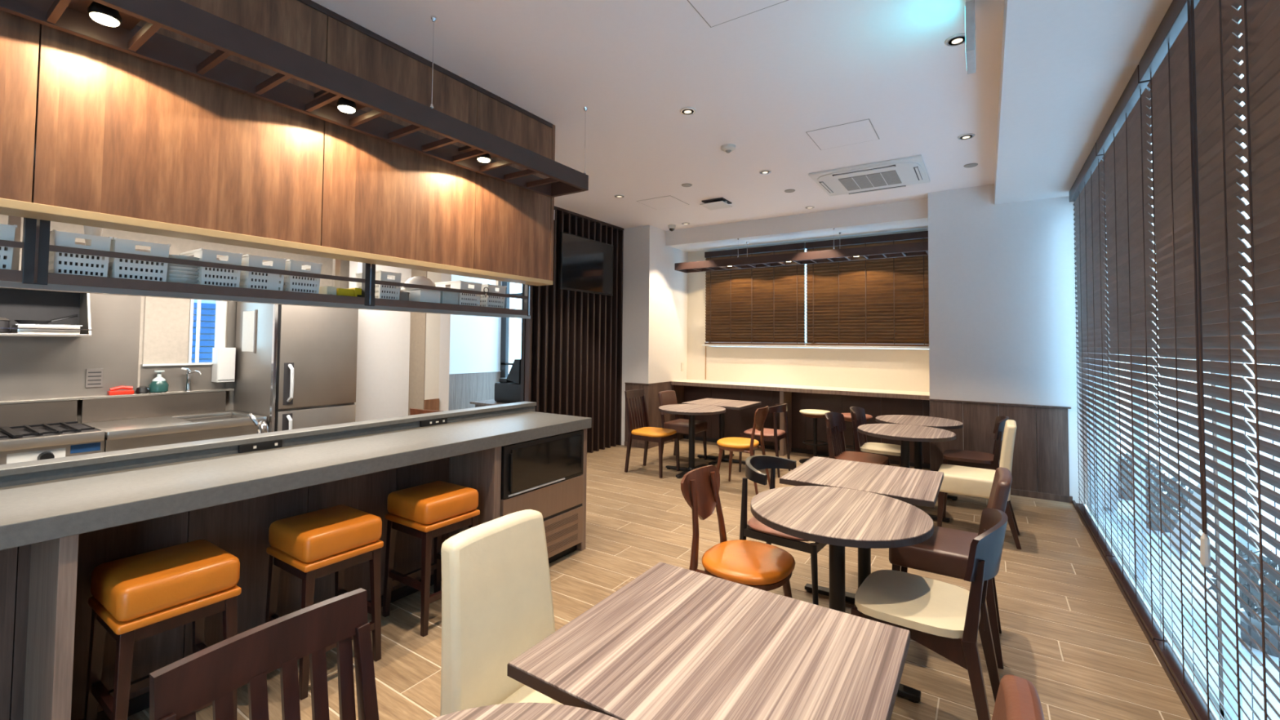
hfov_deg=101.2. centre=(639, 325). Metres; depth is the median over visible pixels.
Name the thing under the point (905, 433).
round table
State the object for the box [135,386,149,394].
sponge
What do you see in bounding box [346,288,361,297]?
carton
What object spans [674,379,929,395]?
countertop
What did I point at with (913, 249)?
rack
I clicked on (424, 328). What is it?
wall column
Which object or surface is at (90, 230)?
paper cup
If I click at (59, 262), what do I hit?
plastic basket
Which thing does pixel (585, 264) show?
television
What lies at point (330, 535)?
seat cushion
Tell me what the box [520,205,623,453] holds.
wall
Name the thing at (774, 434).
chair
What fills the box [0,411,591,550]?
countertop
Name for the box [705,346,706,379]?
trim
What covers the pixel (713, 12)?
ceiling hatch
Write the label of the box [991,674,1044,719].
upholstered chair
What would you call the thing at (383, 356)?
wall
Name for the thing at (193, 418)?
basin
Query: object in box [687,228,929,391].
wall
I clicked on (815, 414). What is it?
round stool
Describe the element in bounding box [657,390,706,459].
upholstered chair
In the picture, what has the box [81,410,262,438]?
countertop
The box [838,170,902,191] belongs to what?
grille
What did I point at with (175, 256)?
plate
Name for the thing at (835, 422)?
chair
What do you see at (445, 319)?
wall
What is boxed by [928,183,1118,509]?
wall
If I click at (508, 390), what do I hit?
cash register
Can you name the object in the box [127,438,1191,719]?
floor
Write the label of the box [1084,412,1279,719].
pavement
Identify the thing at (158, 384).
soap bottle
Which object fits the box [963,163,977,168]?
ceiling plate
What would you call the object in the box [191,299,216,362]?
house
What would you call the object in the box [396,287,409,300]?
metal pot
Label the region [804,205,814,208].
recessed light
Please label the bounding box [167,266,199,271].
plate
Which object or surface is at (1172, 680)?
track
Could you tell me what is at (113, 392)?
tray
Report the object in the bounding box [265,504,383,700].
bar stool
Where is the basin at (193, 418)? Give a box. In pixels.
[184,415,239,422]
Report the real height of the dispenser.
0.285 m
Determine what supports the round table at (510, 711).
on the floor
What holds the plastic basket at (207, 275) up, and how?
on the steel shelf at (33, 274)
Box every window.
[142,299,226,366]
[500,281,522,377]
[708,342,928,346]
[1084,5,1244,719]
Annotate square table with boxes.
[506,561,910,719]
[681,398,761,465]
[779,456,943,604]
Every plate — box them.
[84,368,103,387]
[160,262,198,268]
[160,269,199,275]
[160,277,199,283]
[165,280,197,284]
[166,273,199,279]
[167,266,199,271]
[168,254,199,260]
[681,183,692,186]
[784,189,795,192]
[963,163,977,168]
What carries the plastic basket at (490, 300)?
on the steel shelf at (33, 274)
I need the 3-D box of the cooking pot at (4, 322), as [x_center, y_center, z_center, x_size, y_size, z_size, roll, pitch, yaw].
[-4.080,-0.011,3.315,0.148,0.119,0.146,-1,-2,33]
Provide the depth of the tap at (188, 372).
4.20 m
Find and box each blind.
[142,296,190,364]
[704,242,805,345]
[805,231,928,346]
[1068,142,1115,557]
[1096,64,1167,642]
[1138,0,1262,719]
[1234,0,1279,719]
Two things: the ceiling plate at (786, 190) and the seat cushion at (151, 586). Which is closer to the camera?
the seat cushion at (151, 586)
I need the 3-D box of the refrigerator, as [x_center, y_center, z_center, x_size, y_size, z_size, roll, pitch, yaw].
[-2.946,0.620,4.519,0.823,1.900,0.653,-1,-2,33]
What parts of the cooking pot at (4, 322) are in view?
lid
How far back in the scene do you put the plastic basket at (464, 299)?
3.55 m
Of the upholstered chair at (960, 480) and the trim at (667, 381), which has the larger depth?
the trim at (667, 381)
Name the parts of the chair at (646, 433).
leg, post, rail, rail, leg, post, seat, leg, rail, leg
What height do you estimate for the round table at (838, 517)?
0.720 m
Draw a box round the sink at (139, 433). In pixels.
[81,410,266,452]
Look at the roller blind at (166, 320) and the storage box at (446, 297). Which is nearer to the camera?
the storage box at (446, 297)
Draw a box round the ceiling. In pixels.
[311,0,1004,231]
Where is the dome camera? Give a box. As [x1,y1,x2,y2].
[667,224,675,231]
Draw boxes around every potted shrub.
[1117,453,1165,500]
[1121,472,1194,532]
[1200,548,1279,657]
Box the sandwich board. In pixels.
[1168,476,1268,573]
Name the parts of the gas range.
knob, plate, control panel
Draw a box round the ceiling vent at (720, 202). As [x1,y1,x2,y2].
[699,197,732,210]
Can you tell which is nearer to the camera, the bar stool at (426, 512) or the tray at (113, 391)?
the bar stool at (426, 512)
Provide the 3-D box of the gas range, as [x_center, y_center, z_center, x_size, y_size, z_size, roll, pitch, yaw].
[-4.054,1.043,2.862,0.660,0.825,1.500,-1,-2,33]
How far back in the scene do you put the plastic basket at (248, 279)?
2.53 m
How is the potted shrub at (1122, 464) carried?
on the pavement
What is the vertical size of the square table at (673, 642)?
0.720 m
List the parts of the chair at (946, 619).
leg, rail, seat, post, leg, rail, post, rail, leg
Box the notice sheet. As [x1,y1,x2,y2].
[241,309,256,353]
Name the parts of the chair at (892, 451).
post, rail, post, rail, seat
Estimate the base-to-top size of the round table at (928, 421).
0.720 m
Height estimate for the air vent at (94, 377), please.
0.135 m
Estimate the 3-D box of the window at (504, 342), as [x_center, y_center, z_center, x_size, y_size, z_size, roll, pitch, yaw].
[-2.113,0.209,9.807,1.300,3.080,0.080,-1,-2,33]
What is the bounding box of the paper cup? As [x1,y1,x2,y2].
[83,225,103,245]
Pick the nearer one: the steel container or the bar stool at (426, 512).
the bar stool at (426, 512)
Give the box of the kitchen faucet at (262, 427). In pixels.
[248,413,268,433]
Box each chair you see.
[149,587,378,719]
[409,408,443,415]
[440,509,562,715]
[624,388,679,478]
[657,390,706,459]
[680,465,795,598]
[716,405,769,494]
[738,403,791,477]
[739,454,826,605]
[824,412,889,465]
[849,406,901,466]
[850,507,1008,719]
[888,466,1012,669]
[937,419,1021,549]
[942,416,1008,470]
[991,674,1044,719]
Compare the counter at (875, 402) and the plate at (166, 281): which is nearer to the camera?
the plate at (166, 281)
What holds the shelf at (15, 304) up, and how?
attached to the wall at (32, 367)
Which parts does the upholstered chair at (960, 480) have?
leg, leg, seat, backrest, leg, leg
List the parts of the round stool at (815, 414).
seat, seat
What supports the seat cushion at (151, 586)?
on the bar stool at (136, 597)
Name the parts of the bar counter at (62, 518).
support panel, socket strip, socket strip, support panel, support panel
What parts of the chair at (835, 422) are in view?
post, rail, post, seat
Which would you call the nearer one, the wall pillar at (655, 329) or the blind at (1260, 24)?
the blind at (1260, 24)
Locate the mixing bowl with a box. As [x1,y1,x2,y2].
[403,275,435,288]
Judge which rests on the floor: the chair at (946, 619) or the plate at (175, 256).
the chair at (946, 619)
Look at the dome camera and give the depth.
7.26 m
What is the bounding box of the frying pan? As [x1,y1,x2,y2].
[13,314,78,324]
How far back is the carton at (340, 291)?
2.86 m
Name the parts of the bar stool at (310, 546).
leg, leg, seat frame, leg, leg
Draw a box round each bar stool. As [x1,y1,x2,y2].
[84,539,241,719]
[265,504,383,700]
[382,480,479,636]
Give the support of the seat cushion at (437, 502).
on the bar stool at (426, 512)
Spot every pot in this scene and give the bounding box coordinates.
[0,317,10,333]
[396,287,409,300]
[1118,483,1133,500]
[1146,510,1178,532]
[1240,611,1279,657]
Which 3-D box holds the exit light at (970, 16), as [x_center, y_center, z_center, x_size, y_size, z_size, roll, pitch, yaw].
[1.552,-1.384,2.470,0.037,0.305,0.240,-1,-2,33]
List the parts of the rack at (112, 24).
rail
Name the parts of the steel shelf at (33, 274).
post, post, guard rail, guard rail, post, post, post, post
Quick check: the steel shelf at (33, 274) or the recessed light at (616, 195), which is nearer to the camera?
the steel shelf at (33, 274)
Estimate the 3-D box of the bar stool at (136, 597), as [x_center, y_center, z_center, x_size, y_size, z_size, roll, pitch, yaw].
[-1.717,1.174,1.900,0.358,0.646,0.338,-1,-2,33]
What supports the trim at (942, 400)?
attached to the wall at (1002, 310)
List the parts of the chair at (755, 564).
post, rail, post, seat, seat frame, leg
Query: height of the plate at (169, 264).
0.016 m
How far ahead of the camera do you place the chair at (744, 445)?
5.18 m
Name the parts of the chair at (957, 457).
leg, seat, rail, post, leg, post, rail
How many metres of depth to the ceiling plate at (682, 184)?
5.41 m
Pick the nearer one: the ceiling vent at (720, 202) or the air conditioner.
the air conditioner
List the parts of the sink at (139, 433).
panel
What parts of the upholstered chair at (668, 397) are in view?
post, backrest, leg, seat, leg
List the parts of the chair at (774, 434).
leg, rail, seat, leg, bowed rail, rail, leg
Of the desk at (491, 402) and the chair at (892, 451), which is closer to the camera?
the chair at (892, 451)
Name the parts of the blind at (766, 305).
head rail, rail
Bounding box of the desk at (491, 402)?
[470,399,506,407]
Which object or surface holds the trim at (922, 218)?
attached to the wall at (1002, 310)
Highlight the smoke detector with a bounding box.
[720,143,735,153]
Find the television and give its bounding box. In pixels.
[558,231,613,296]
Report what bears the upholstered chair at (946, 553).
on the floor
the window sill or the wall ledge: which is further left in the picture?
the wall ledge
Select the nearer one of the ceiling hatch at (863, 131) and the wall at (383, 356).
the ceiling hatch at (863, 131)
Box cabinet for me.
[500,429,583,564]
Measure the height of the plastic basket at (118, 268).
0.189 m
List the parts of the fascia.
panel, panel, panel, panel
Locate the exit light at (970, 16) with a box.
[964,0,975,74]
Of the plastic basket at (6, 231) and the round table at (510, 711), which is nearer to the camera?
the round table at (510, 711)
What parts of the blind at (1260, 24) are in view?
ladder cord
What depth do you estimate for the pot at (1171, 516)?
4.24 m
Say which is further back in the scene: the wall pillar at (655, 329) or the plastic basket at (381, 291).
the wall pillar at (655, 329)
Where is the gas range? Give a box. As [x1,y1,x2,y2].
[0,421,104,464]
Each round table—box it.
[429,702,619,719]
[658,404,725,478]
[750,485,933,702]
[857,423,955,522]
[875,414,963,500]
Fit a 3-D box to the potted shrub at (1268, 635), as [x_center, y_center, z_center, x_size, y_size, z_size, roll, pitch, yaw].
[3.154,1.375,2.605,0.512,0.499,0.494,-1,-2,33]
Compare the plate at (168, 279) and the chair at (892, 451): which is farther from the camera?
the chair at (892, 451)
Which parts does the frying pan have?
handle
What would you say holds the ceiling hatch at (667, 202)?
attached to the ceiling
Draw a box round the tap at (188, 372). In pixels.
[181,367,201,391]
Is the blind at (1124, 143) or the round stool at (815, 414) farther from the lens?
the round stool at (815, 414)
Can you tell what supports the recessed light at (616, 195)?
in the ceiling
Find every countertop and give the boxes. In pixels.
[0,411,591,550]
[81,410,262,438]
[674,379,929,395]
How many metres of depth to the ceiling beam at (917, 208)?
6.68 m
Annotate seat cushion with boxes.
[90,539,239,622]
[268,504,382,563]
[386,480,478,524]
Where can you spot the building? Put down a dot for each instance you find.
(806, 249)
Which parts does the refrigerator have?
post, handle, handle, door, door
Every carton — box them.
[318,285,336,294]
[336,288,354,296]
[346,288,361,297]
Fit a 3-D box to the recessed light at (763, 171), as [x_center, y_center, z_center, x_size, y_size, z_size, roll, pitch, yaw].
[1.186,-1.453,4.987,0.116,0.009,0.116,-1,-2,33]
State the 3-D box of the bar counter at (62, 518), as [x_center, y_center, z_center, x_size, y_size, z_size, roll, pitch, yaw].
[-2.093,0.997,1.695,0.710,0.978,5.400,-1,-2,33]
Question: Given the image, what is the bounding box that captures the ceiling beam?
[994,0,1241,204]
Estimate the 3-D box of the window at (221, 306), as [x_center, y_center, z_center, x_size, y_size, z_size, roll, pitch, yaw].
[-3.677,0.012,4.258,0.080,0.615,0.520,-1,-2,33]
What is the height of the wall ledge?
0.180 m
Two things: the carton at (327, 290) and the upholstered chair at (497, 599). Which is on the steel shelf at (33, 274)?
the carton at (327, 290)
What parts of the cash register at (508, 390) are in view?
drawer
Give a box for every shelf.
[0,215,530,318]
[0,288,92,337]
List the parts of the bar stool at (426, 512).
leg, leg, seat frame, leg, leg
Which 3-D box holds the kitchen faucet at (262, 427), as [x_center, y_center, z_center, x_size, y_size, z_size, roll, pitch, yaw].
[-2.157,0.594,3.005,0.249,0.169,0.075,-1,-2,39]
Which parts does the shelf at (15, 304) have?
panel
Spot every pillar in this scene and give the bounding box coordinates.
[621,225,688,445]
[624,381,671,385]
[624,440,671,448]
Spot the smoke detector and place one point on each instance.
(728, 148)
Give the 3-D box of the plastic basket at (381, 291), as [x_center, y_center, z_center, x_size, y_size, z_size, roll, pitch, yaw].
[-1.564,-0.218,3.143,0.270,0.189,0.134,-1,-2,33]
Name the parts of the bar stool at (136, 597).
leg, leg, seat frame, leg, leg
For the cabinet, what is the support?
on the floor
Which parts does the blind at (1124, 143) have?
ladder cord, head rail, ladder cord, rail, ladder cord, ladder cord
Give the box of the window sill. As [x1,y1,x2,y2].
[702,344,928,349]
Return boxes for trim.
[448,370,501,374]
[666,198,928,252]
[666,217,928,246]
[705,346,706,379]
[928,399,1071,408]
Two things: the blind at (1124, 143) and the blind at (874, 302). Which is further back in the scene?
the blind at (874, 302)
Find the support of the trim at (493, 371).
attached to the wall at (474, 340)
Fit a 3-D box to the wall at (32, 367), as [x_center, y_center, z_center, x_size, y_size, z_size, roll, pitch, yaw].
[-4.360,-0.073,3.304,0.126,3.180,5.930,-1,-2,33]
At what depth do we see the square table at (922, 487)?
2.90 m
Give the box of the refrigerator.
[233,302,358,432]
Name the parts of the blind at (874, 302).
head rail, rail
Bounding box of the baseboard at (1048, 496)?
[1010,488,1072,503]
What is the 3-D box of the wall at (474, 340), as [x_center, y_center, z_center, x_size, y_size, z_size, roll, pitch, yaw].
[-3.737,0.158,8.691,0.212,3.080,3.770,-1,-2,33]
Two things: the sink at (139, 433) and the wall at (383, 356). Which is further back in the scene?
the wall at (383, 356)
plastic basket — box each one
[0,223,17,269]
[48,229,112,277]
[106,237,171,281]
[179,248,243,287]
[239,253,286,290]
[270,258,322,293]
[355,270,402,299]
[435,280,482,306]
[467,284,506,308]
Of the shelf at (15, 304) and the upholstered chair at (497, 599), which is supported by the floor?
the upholstered chair at (497, 599)
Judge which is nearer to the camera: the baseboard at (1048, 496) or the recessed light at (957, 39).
the recessed light at (957, 39)
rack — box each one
[0,0,588,197]
[674,228,928,272]
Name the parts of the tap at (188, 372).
spout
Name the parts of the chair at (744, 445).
leg, leg, seat, seat frame, post, post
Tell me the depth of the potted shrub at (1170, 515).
4.24 m
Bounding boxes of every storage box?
[400,287,441,302]
[440,290,457,304]
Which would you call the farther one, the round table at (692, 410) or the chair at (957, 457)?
the round table at (692, 410)
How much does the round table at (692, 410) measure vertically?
0.720 m
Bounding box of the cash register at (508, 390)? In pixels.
[494,359,520,403]
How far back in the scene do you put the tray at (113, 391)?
3.87 m
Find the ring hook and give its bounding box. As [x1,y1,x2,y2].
[483,286,488,297]
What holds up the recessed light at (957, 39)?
in the ceiling
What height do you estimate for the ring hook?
0.073 m
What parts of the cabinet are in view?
handle, steel panel, door frame, door glass, grille panel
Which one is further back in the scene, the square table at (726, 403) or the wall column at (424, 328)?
the square table at (726, 403)
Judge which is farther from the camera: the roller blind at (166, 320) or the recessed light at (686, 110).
the roller blind at (166, 320)
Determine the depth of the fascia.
2.36 m
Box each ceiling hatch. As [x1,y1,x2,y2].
[636,195,688,209]
[687,0,787,27]
[805,118,879,150]
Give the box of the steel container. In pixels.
[9,324,82,334]
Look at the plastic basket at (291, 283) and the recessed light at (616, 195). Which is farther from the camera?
the recessed light at (616, 195)
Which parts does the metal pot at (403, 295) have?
lid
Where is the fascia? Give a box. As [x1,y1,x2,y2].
[0,0,555,285]
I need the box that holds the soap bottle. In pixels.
[148,370,168,393]
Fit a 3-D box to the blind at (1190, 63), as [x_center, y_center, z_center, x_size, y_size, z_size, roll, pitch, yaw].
[2.203,0.090,2.105,0.088,2.827,1.060,-1,-2,33]
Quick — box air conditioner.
[808,155,930,195]
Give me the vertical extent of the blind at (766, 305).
1.395 m
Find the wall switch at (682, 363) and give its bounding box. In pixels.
[680,362,683,371]
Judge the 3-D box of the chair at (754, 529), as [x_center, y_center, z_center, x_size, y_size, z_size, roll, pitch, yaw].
[0.839,1.166,2.972,0.477,0.780,0.456,-1,-2,37]
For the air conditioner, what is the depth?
4.99 m
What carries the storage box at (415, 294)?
on the steel shelf at (33, 274)
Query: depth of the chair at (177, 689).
1.05 m
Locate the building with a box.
[520,248,806,356]
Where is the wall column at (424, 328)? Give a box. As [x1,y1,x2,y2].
[408,269,441,415]
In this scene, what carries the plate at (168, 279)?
on the plate at (166, 281)
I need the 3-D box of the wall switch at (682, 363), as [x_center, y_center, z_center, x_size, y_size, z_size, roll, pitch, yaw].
[0.645,0.632,8.033,0.011,0.130,0.070,-1,-2,33]
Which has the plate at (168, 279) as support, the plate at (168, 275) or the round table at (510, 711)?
the plate at (168, 275)
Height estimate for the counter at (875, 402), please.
0.886 m
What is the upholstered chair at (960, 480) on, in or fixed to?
on the floor
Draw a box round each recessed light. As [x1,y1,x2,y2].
[614,194,624,197]
[680,106,696,115]
[759,169,771,173]
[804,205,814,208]
[944,32,965,46]
[957,133,974,139]
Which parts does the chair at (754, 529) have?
leg, leg, bowed rail, rail, seat, leg, rail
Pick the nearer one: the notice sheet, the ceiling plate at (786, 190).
the notice sheet
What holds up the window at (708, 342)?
in the wall at (888, 369)
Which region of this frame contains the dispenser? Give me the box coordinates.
[211,347,235,382]
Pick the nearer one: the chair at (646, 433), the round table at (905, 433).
the round table at (905, 433)
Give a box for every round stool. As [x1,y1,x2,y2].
[799,408,830,463]
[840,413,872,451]
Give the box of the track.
[1071,500,1197,719]
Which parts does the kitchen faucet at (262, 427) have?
lever, spout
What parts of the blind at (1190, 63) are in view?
ladder cord, head rail, rail, ladder cord, pull cord, ladder cord, ladder cord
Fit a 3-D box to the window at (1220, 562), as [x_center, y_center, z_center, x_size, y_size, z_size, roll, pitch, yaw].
[1.699,0.092,1.119,0.080,2.940,8.940,-1,-2,33]
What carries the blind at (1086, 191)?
attached to the window at (1220, 562)
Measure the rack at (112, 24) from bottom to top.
0.580 m
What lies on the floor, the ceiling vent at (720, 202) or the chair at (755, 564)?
the chair at (755, 564)
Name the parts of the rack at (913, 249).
rail, rail, rail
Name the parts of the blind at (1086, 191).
ladder cord, head rail, ladder cord, ladder cord, rail, ladder cord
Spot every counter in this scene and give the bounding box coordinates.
[0,401,591,719]
[671,379,929,468]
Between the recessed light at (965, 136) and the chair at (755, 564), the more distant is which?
the recessed light at (965, 136)
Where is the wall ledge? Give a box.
[0,387,234,429]
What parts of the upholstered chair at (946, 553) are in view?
leg, leg, seat, leg, leg, backrest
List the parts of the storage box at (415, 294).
lid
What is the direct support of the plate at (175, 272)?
on the plate at (168, 275)
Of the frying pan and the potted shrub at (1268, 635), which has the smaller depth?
the potted shrub at (1268, 635)
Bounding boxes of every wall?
[0,214,349,428]
[348,261,411,422]
[438,273,451,411]
[448,274,502,410]
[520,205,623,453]
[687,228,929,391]
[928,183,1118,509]
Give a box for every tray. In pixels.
[106,385,133,395]
[106,389,133,395]
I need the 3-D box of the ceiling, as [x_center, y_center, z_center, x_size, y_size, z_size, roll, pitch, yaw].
[-2.201,-1.575,3.883,8.090,0.100,9.170,-1,-2,33]
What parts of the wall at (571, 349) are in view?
rail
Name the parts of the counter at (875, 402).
support panel, support panel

